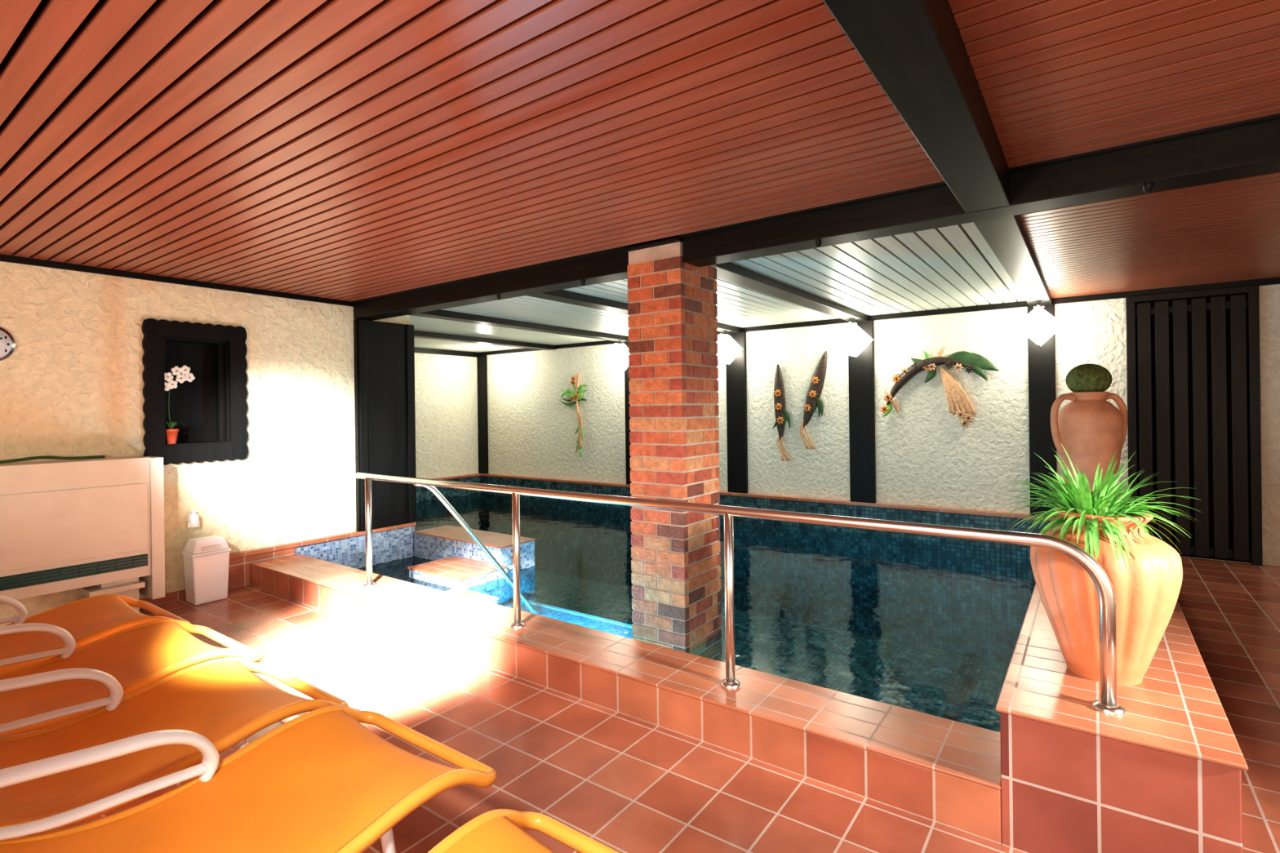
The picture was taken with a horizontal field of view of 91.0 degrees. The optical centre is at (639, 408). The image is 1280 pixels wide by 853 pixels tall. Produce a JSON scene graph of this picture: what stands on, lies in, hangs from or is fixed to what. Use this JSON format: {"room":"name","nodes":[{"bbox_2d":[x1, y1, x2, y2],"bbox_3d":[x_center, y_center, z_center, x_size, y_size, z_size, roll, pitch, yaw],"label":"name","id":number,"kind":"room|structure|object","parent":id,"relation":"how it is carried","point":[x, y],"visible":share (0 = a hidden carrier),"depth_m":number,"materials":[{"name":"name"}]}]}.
{"room":"indoor swimming pool","nodes":[
{"label":"indoor swimming pool","id":0,"kind":"room"},
{"bbox_2d":[0,253,410,626],"bbox_3d":[-4.555,0.269,4.210,0.280,2.820,6.690,-1,0,36],"label":"wall","id":1,"kind":"structure","parent":0,"point":[72,384],"depth_m":5.25,"materials":[{"name":"paint"}]},
{"bbox_2d":[0,327,15,360],"bbox_3d":[-4.362,-0.434,4.212,0.046,0.250,0.250,-1,0,36],"label":"wall clock","id":2,"kind":"object","parent":1,"relation":"attached to","point":[7,344],"visible":1,"depth_m":4.27,"materials":[{"name":"metal"}]},
{"bbox_2d":[139,589,186,604],"bbox_3d":[-4.977,1.529,3.354,0.012,0.070,4.790,-1,0,36],"label":"baseboard","id":3,"kind":"structure","parent":1,"relation":"attached to","point":[177,595],"depth_m":5.03,"materials":[{"name":"tile"}]},
{"bbox_2d":[185,510,199,527],"bbox_3d":[-3.648,0.902,5.134,0.095,0.130,0.080,-1,0,36],"label":"soap dispenser","id":4,"kind":"object","parent":1,"relation":"attached to","point":[193,518],"visible":1,"depth_m":5.11,"materials":[{"name":"white plastic"}]},
{"bbox_2d":[141,318,248,465],"bbox_3d":[-3.747,-0.127,5.263,0.265,1.158,0.738,-1,0,36],"label":"frame","id":5,"kind":"object","parent":1,"relation":"attached to","point":[228,341],"visible":0.99,"depth_m":5.22,"materials":[{"name":"black wood"}]},
{"bbox_2d":[164,364,195,444],"bbox_3d":[-3.760,-0.031,5.101,0.168,0.640,0.249,-1,0,36],"label":"potted orchid","id":6,"kind":"object","parent":5,"relation":"on","point":[171,434],"visible":1,"depth_m":5.06,"materials":[{"name":"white plant"}]},
{"bbox_2d":[353,319,416,531],"bbox_3d":[-2.647,0.169,6.556,0.070,2.130,0.650,-1,0,36],"label":"wooden wall panel","id":7,"kind":"object","parent":1,"relation":"attached to","point":[384,406],"visible":0.83,"depth_m":6.53,"materials":[{"name":"black wood"}]},
{"bbox_2d":[0,113,1279,306],"bbox_3d":[-0.992,-1.065,1.224,9.020,0.045,6.040,-1,0,36],"label":"trim","id":8,"kind":"structure","parent":1,"relation":"attached to","point":[4,258],"depth_m":4.21,"materials":[{"name":"black wood"}]},
{"bbox_2d":[414,352,478,479],"bbox_3d":[-4.323,0.266,10.425,0.200,2.820,4.060,-1,0,36],"label":"wall","id":9,"kind":"structure","parent":0,"point":[446,386],"depth_m":11.38,"materials":[{"name":"beige paint"}]},
{"bbox_2d":[0,0,1279,352],"bbox_3d":[-1.087,-1.136,4.075,12.510,0.100,10.572,-1,0,36],"label":"ceiling","id":10,"kind":"structure","parent":0,"point":[347,150],"depth_m":2.54,"materials":[{"name":"brown wood"}]},
{"bbox_2d":[413,330,556,350],"bbox_3d":[-2.651,-1.041,9.330,0.200,0.090,3.860,-1,0,36],"label":"ceiling beam","id":11,"kind":"structure","parent":10,"relation":"attached to","point":[417,334],"depth_m":9.53,"materials":[{"name":"black wood"}]},
{"bbox_2d":[353,248,639,320],"bbox_3d":[-1.421,-1.009,5.383,3.455,0.185,0.200,-1,0,36],"label":"ceiling beam","id":12,"kind":"structure","parent":10,"relation":"attached to","point":[611,266],"depth_m":5.05,"materials":[{"name":"black wood"}]},
{"bbox_2d":[408,309,629,342],"bbox_3d":[-1.364,-1.057,8.123,0.200,0.090,4.310,-1,0,36],"label":"ceiling beam","id":13,"kind":"structure","parent":10,"relation":"attached to","point":[439,314],"depth_m":7.79,"materials":[{"name":"black wood"}]},
{"bbox_2d":[604,340,629,370],"bbox_3d":[-0.304,-0.800,9.586,0.416,0.453,0.264,-1,0,36],"label":"wall lantern","id":14,"kind":"object","parent":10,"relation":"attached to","point":[617,356],"visible":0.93,"depth_m":9.49,"materials":[{"name":"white glass"}]},
{"bbox_2d":[528,289,742,333],"bbox_3d":[0.095,-1.076,7.069,0.200,0.090,4.310,-1,0,36],"label":"ceiling beam","id":15,"kind":"structure","parent":10,"relation":"attached to","point":[560,295],"depth_m":6.18,"materials":[{"name":"black wood"}]},
{"bbox_2d":[715,262,868,322],"bbox_3d":[1.489,-1.094,6.062,0.200,0.090,4.310,-1,0,36],"label":"ceiling beam","id":16,"kind":"structure","parent":10,"relation":"attached to","point":[729,272],"depth_m":5.70,"materials":[{"name":"wood"}]},
{"bbox_2d":[497,182,1154,299],"bbox_3d":[0.519,-0.922,3.896,4.136,0.040,0.034,-1,0,36],"label":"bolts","id":17,"kind":"object","parent":10,"relation":"attached to","point":[1148,188],"visible":1,"depth_m":2.70,"materials":[{"name":"black metal"}]},
{"bbox_2d":[822,0,1010,212],"bbox_3d":[-0.096,-1.026,0.578,0.190,0.185,6.040,-1,0,36],"label":"ceiling beam","id":18,"kind":"structure","parent":10,"relation":"attached to","point":[915,50],"depth_m":1.87,"materials":[{"name":"black wood"}]},
{"bbox_2d":[683,119,1279,266],"bbox_3d":[2.411,-1.059,2.615,5.130,0.185,0.200,-1,0,36],"label":"ceiling beam","id":19,"kind":"structure","parent":10,"relation":"attached to","point":[1252,150],"depth_m":2.93,"materials":[{"name":"black wood"}]},
{"bbox_2d":[973,214,1052,306],"bbox_3d":[3.017,-1.114,4.959,0.200,0.090,4.310,-1,0,36],"label":"ceiling beam","id":20,"kind":"structure","parent":10,"relation":"attached to","point":[1006,237],"depth_m":4.39,"materials":[{"name":"wood"}]},
{"bbox_2d":[0,556,1279,852],"bbox_3d":[0.281,1.556,3.111,9.220,0.120,10.550,-1,0,36],"label":"floor","id":21,"kind":"structure","parent":0,"point":[627,784],"depth_m":2.79,"materials":[{"name":"tile"}]},
{"bbox_2d":[0,456,164,612],"bbox_3d":[-4.401,0.967,3.889,0.310,1.180,2.340,-1,0,36],"label":"dehumidifier","id":22,"kind":"object","parent":21,"relation":"on","point":[93,526],"visible":0.92,"depth_m":4.38,"materials":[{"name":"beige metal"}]},
{"bbox_2d":[0,455,105,463],"bbox_3d":[-4.207,0.353,4.306,0.050,0.038,0.852,-1,0,36],"label":"cable","id":23,"kind":"object","parent":22,"relation":"on","point":[94,456],"visible":1,"depth_m":4.41,"materials":[{"name":"green plastic"}]},
{"bbox_2d":[0,594,190,672],"bbox_3d":[-3.289,1.010,2.841,0.762,1.057,1.942,-1,0,36],"label":"sun lounger","id":24,"kind":"object","parent":21,"relation":"on","point":[91,619],"visible":0.66,"depth_m":3.31,"materials":[{"name":"orange plastic"}]},
{"bbox_2d":[0,619,263,737],"bbox_3d":[-2.613,1.002,2.377,0.762,1.057,1.942,-1,0,36],"label":"sun lounger","id":25,"kind":"object","parent":21,"relation":"on","point":[138,656],"visible":0.8,"depth_m":2.79,"materials":[{"name":"orange plastic"}]},
{"bbox_2d":[0,657,349,831],"bbox_3d":[-1.971,0.993,1.864,0.762,1.057,1.942,-1,0,36],"label":"sun lounger","id":26,"kind":"object","parent":21,"relation":"on","point":[221,700],"visible":0.84,"depth_m":2.23,"materials":[{"name":"orange plastic"}]},
{"bbox_2d":[181,535,231,605],"bbox_3d":[-3.486,1.295,5.057,0.230,0.500,0.280,-1,0,36],"label":"bin","id":27,"kind":"object","parent":21,"relation":"on","point":[206,559],"visible":1,"depth_m":4.98,"materials":[{"name":"white plastic"}]},
{"bbox_2d":[0,706,497,852],"bbox_3d":[-1.295,0.985,1.401,0.762,1.057,1.942,-1,0,36],"label":"sun lounger","id":28,"kind":"object","parent":21,"relation":"on","point":[320,780],"visible":1,"depth_m":1.79,"materials":[{"name":"orange plastic"}]},
{"bbox_2d":[427,808,620,852],"bbox_3d":[-0.582,0.975,0.799,0.762,1.057,1.942,-1,0,36],"label":"sun lounger","id":29,"kind":"object","parent":21,"relation":"on","point":[499,830],"visible":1,"depth_m":1.60,"materials":[{"name":"orange plastic"}]},
{"bbox_2d":[249,553,1001,844],"bbox_3d":[-0.963,1.473,3.961,5.690,0.320,0.410,-1,0,36],"label":"curb","id":30,"kind":"object","parent":21,"relation":"on","point":[944,771],"visible":0.65,"depth_m":2.90,"materials":[{"name":"tile"}]},
{"bbox_2d":[355,472,1125,715],"bbox_3d":[0.065,1.112,3.892,4.625,1.301,1.220,-1,0,36],"label":"handrail","id":31,"kind":"object","parent":30,"relation":"on","point":[1108,704],"visible":0.98,"depth_m":2.91,"materials":[{"name":"metal"}]},
{"bbox_2d":[227,473,1056,590],"bbox_3d":[-0.979,1.363,6.973,9.240,0.300,5.760,-1,0,36],"label":"edging","id":32,"kind":"object","parent":21,"relation":"on","point":[239,566],"visible":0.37,"depth_m":6.74,"materials":[{"name":"tile"}]},
{"bbox_2d":[295,475,1053,732],"bbox_3d":[-0.797,2.106,7.212,9.540,1.710,5.470,-1,0,36],"label":"swimming pool","id":33,"kind":"object","parent":21,"relation":"in","point":[931,625],"visible":0.2,"depth_m":7.68,"materials":[{"name":"tile"}]},
{"bbox_2d":[407,524,633,638],"bbox_3d":[-1.079,2.089,5.562,3.614,1.550,2.044,-1,0,36],"label":"steps","id":34,"kind":"structure","parent":33,"relation":"on","point":[446,558],"depth_m":5.98,"materials":[{"name":"tile"}]},
{"bbox_2d":[626,241,721,661],"bbox_3d":[0.251,0.889,4.342,0.425,3.915,0.480,-1,0,36],"label":"brick column","id":35,"kind":"structure","parent":33,"relation":"on","point":[673,309],"depth_m":4.16,"materials":[{"name":"red brick"}]},
{"bbox_2d":[995,508,1248,852],"bbox_3d":[3.050,1.286,4.149,0.624,0.590,5.422,-1,0,36],"label":"ledge","id":36,"kind":"object","parent":33,"relation":"on","point":[1164,775],"visible":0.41,"depth_m":2.02,"materials":[{"name":"tile"}]},
{"bbox_2d":[1050,391,1127,493],"bbox_3d":[3.201,0.437,4.477,0.406,1.104,0.390,-1,0,-43],"label":"amphora","id":37,"kind":"object","parent":36,"relation":"on","point":[1091,429],"visible":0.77,"depth_m":4.35,"materials":[{"name":"ceramic"}]},
{"bbox_2d":[1065,364,1112,391],"bbox_3d":[3.194,-0.201,4.476,0.270,0.231,0.272,-1,0,36],"label":"cactus","id":38,"kind":"object","parent":37,"relation":"on","point":[1084,377],"visible":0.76,"depth_m":4.39,"materials":[{"name":"green plant"}]},
{"bbox_2d":[1030,506,1182,685],"bbox_3d":[1.764,0.699,2.396,0.467,0.616,0.467,-1,0,36],"label":"terracotta planter","id":39,"kind":"object","parent":36,"relation":"on","point":[1147,593],"visible":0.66,"depth_m":2.25,"materials":[{"name":"ceramic"}]},
{"bbox_2d":[999,444,1199,569],"bbox_3d":[1.728,0.345,2.405,0.638,0.415,0.633,-1,0,36],"label":"spider plant","id":40,"kind":"object","parent":39,"relation":"in","point":[1076,496],"visible":0.91,"depth_m":2.33,"materials":[{"name":"green plant"}]},
{"bbox_2d":[486,284,1279,566],"bbox_3d":[1.995,0.184,8.491,12.710,2.820,0.200,-1,0,36],"label":"wall","id":41,"kind":"structure","parent":0,"point":[924,456],"depth_m":7.63,"materials":[{"name":"beige paint"}]},
{"bbox_2d":[476,355,488,473],"bbox_3d":[-2.984,0.118,11.924,0.220,2.240,0.060,-1,0,36],"label":"wall post","id":42,"kind":"object","parent":41,"relation":"attached to","point":[482,360],"visible":1,"depth_m":11.88,"materials":[{"name":"black wood"}]},
{"bbox_2d":[559,373,587,457],"bbox_3d":[-1.130,0.118,10.528,0.637,1.414,0.097,-1,0,36],"label":"ornament","id":43,"kind":"object","parent":41,"relation":"attached to","point":[576,397],"visible":1,"depth_m":10.47,"materials":[{"name":"green plant"}]},
{"bbox_2d":[624,342,631,484],"bbox_3d":[-0.106,0.081,9.846,0.280,2.240,0.060,-1,0,36],"label":"wall post","id":44,"kind":"object","parent":41,"relation":"attached to","point":[627,393],"visible":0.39,"depth_m":9.88,"materials":[{"name":"black wood"}]},
{"bbox_2d":[725,331,747,493],"bbox_3d":[1.354,0.062,8.792,0.290,2.240,0.060,-1,0,36],"label":"wall post","id":45,"kind":"object","parent":41,"relation":"attached to","point":[736,377],"visible":0.84,"depth_m":8.75,"materials":[{"name":"black wood"}]},
{"bbox_2d":[716,330,743,364],"bbox_3d":[1.155,-0.819,8.533,0.416,0.453,0.264,-1,0,36],"label":"wall lantern","id":46,"kind":"object","parent":45,"relation":"attached to","point":[728,348],"visible":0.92,"depth_m":8.43,"materials":[{"name":"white glass"}]},
{"bbox_2d":[772,364,792,462],"bbox_3d":[1.883,0.064,8.360,0.280,1.296,0.109,-1,0,36],"label":"wall ornament","id":47,"kind":"object","parent":41,"relation":"attached to","point":[781,415],"visible":1,"depth_m":8.37,"materials":[{"name":"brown plant"}]},
{"bbox_2d":[800,351,827,449],"bbox_3d":[2.230,-0.097,8.108,0.375,1.266,0.109,-1,0,36],"label":"wall ornament","id":48,"kind":"object","parent":41,"relation":"attached to","point":[813,401],"visible":1,"depth_m":8.09,"materials":[{"name":"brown plant"}]},
{"bbox_2d":[414,276,1279,357],"bbox_3d":[0.871,-1.066,6.786,12.510,0.090,3.860,-1,0,36],"label":"trim","id":49,"kind":"structure","parent":41,"relation":"attached to","point":[1271,281],"depth_m":7.13,"materials":[{"name":"black wood"}]},
{"bbox_2d":[848,320,875,503],"bbox_3d":[2.748,0.044,7.785,0.300,2.240,0.060,-1,0,36],"label":"wall post","id":50,"kind":"object","parent":41,"relation":"attached to","point":[860,368],"visible":0.86,"depth_m":7.75,"materials":[{"name":"black wood"}]},
{"bbox_2d":[832,319,873,357],"bbox_3d":[2.549,-0.837,7.526,0.416,0.453,0.264,-1,0,36],"label":"wall lantern","id":51,"kind":"object","parent":50,"relation":"attached to","point":[851,339],"visible":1,"depth_m":7.43,"materials":[{"name":"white glass"}]},
{"bbox_2d":[880,346,999,427],"bbox_3d":[3.424,-0.239,7.246,1.250,0.932,0.132,-1,0,36],"label":"wall ornament","id":52,"kind":"object","parent":41,"relation":"attached to","point":[957,399],"visible":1,"depth_m":7.14,"materials":[{"name":"green plant"}]},
{"bbox_2d":[1027,303,1057,516],"bbox_3d":[4.276,0.025,6.682,0.240,2.240,0.060,-1,0,36],"label":"wall post","id":53,"kind":"object","parent":41,"relation":"attached to","point":[1042,360],"visible":0.72,"depth_m":6.66,"materials":[{"name":"black wood"}]},
{"bbox_2d":[1014,302,1063,346],"bbox_3d":[4.077,-0.856,6.422,0.416,0.453,0.264,-1,0,36],"label":"wall lantern","id":54,"kind":"object","parent":53,"relation":"attached to","point":[1039,326],"visible":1,"depth_m":6.32,"materials":[{"name":"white glass"}]},
{"bbox_2d":[1125,284,1262,565],"bbox_3d":[5.238,0.162,5.979,0.950,2.540,0.075,-1,0,36],"label":"door","id":55,"kind":"structure","parent":41,"relation":"in","point":[1193,369],"depth_m":5.92,"materials":[{"name":"black wood"}]}
]}

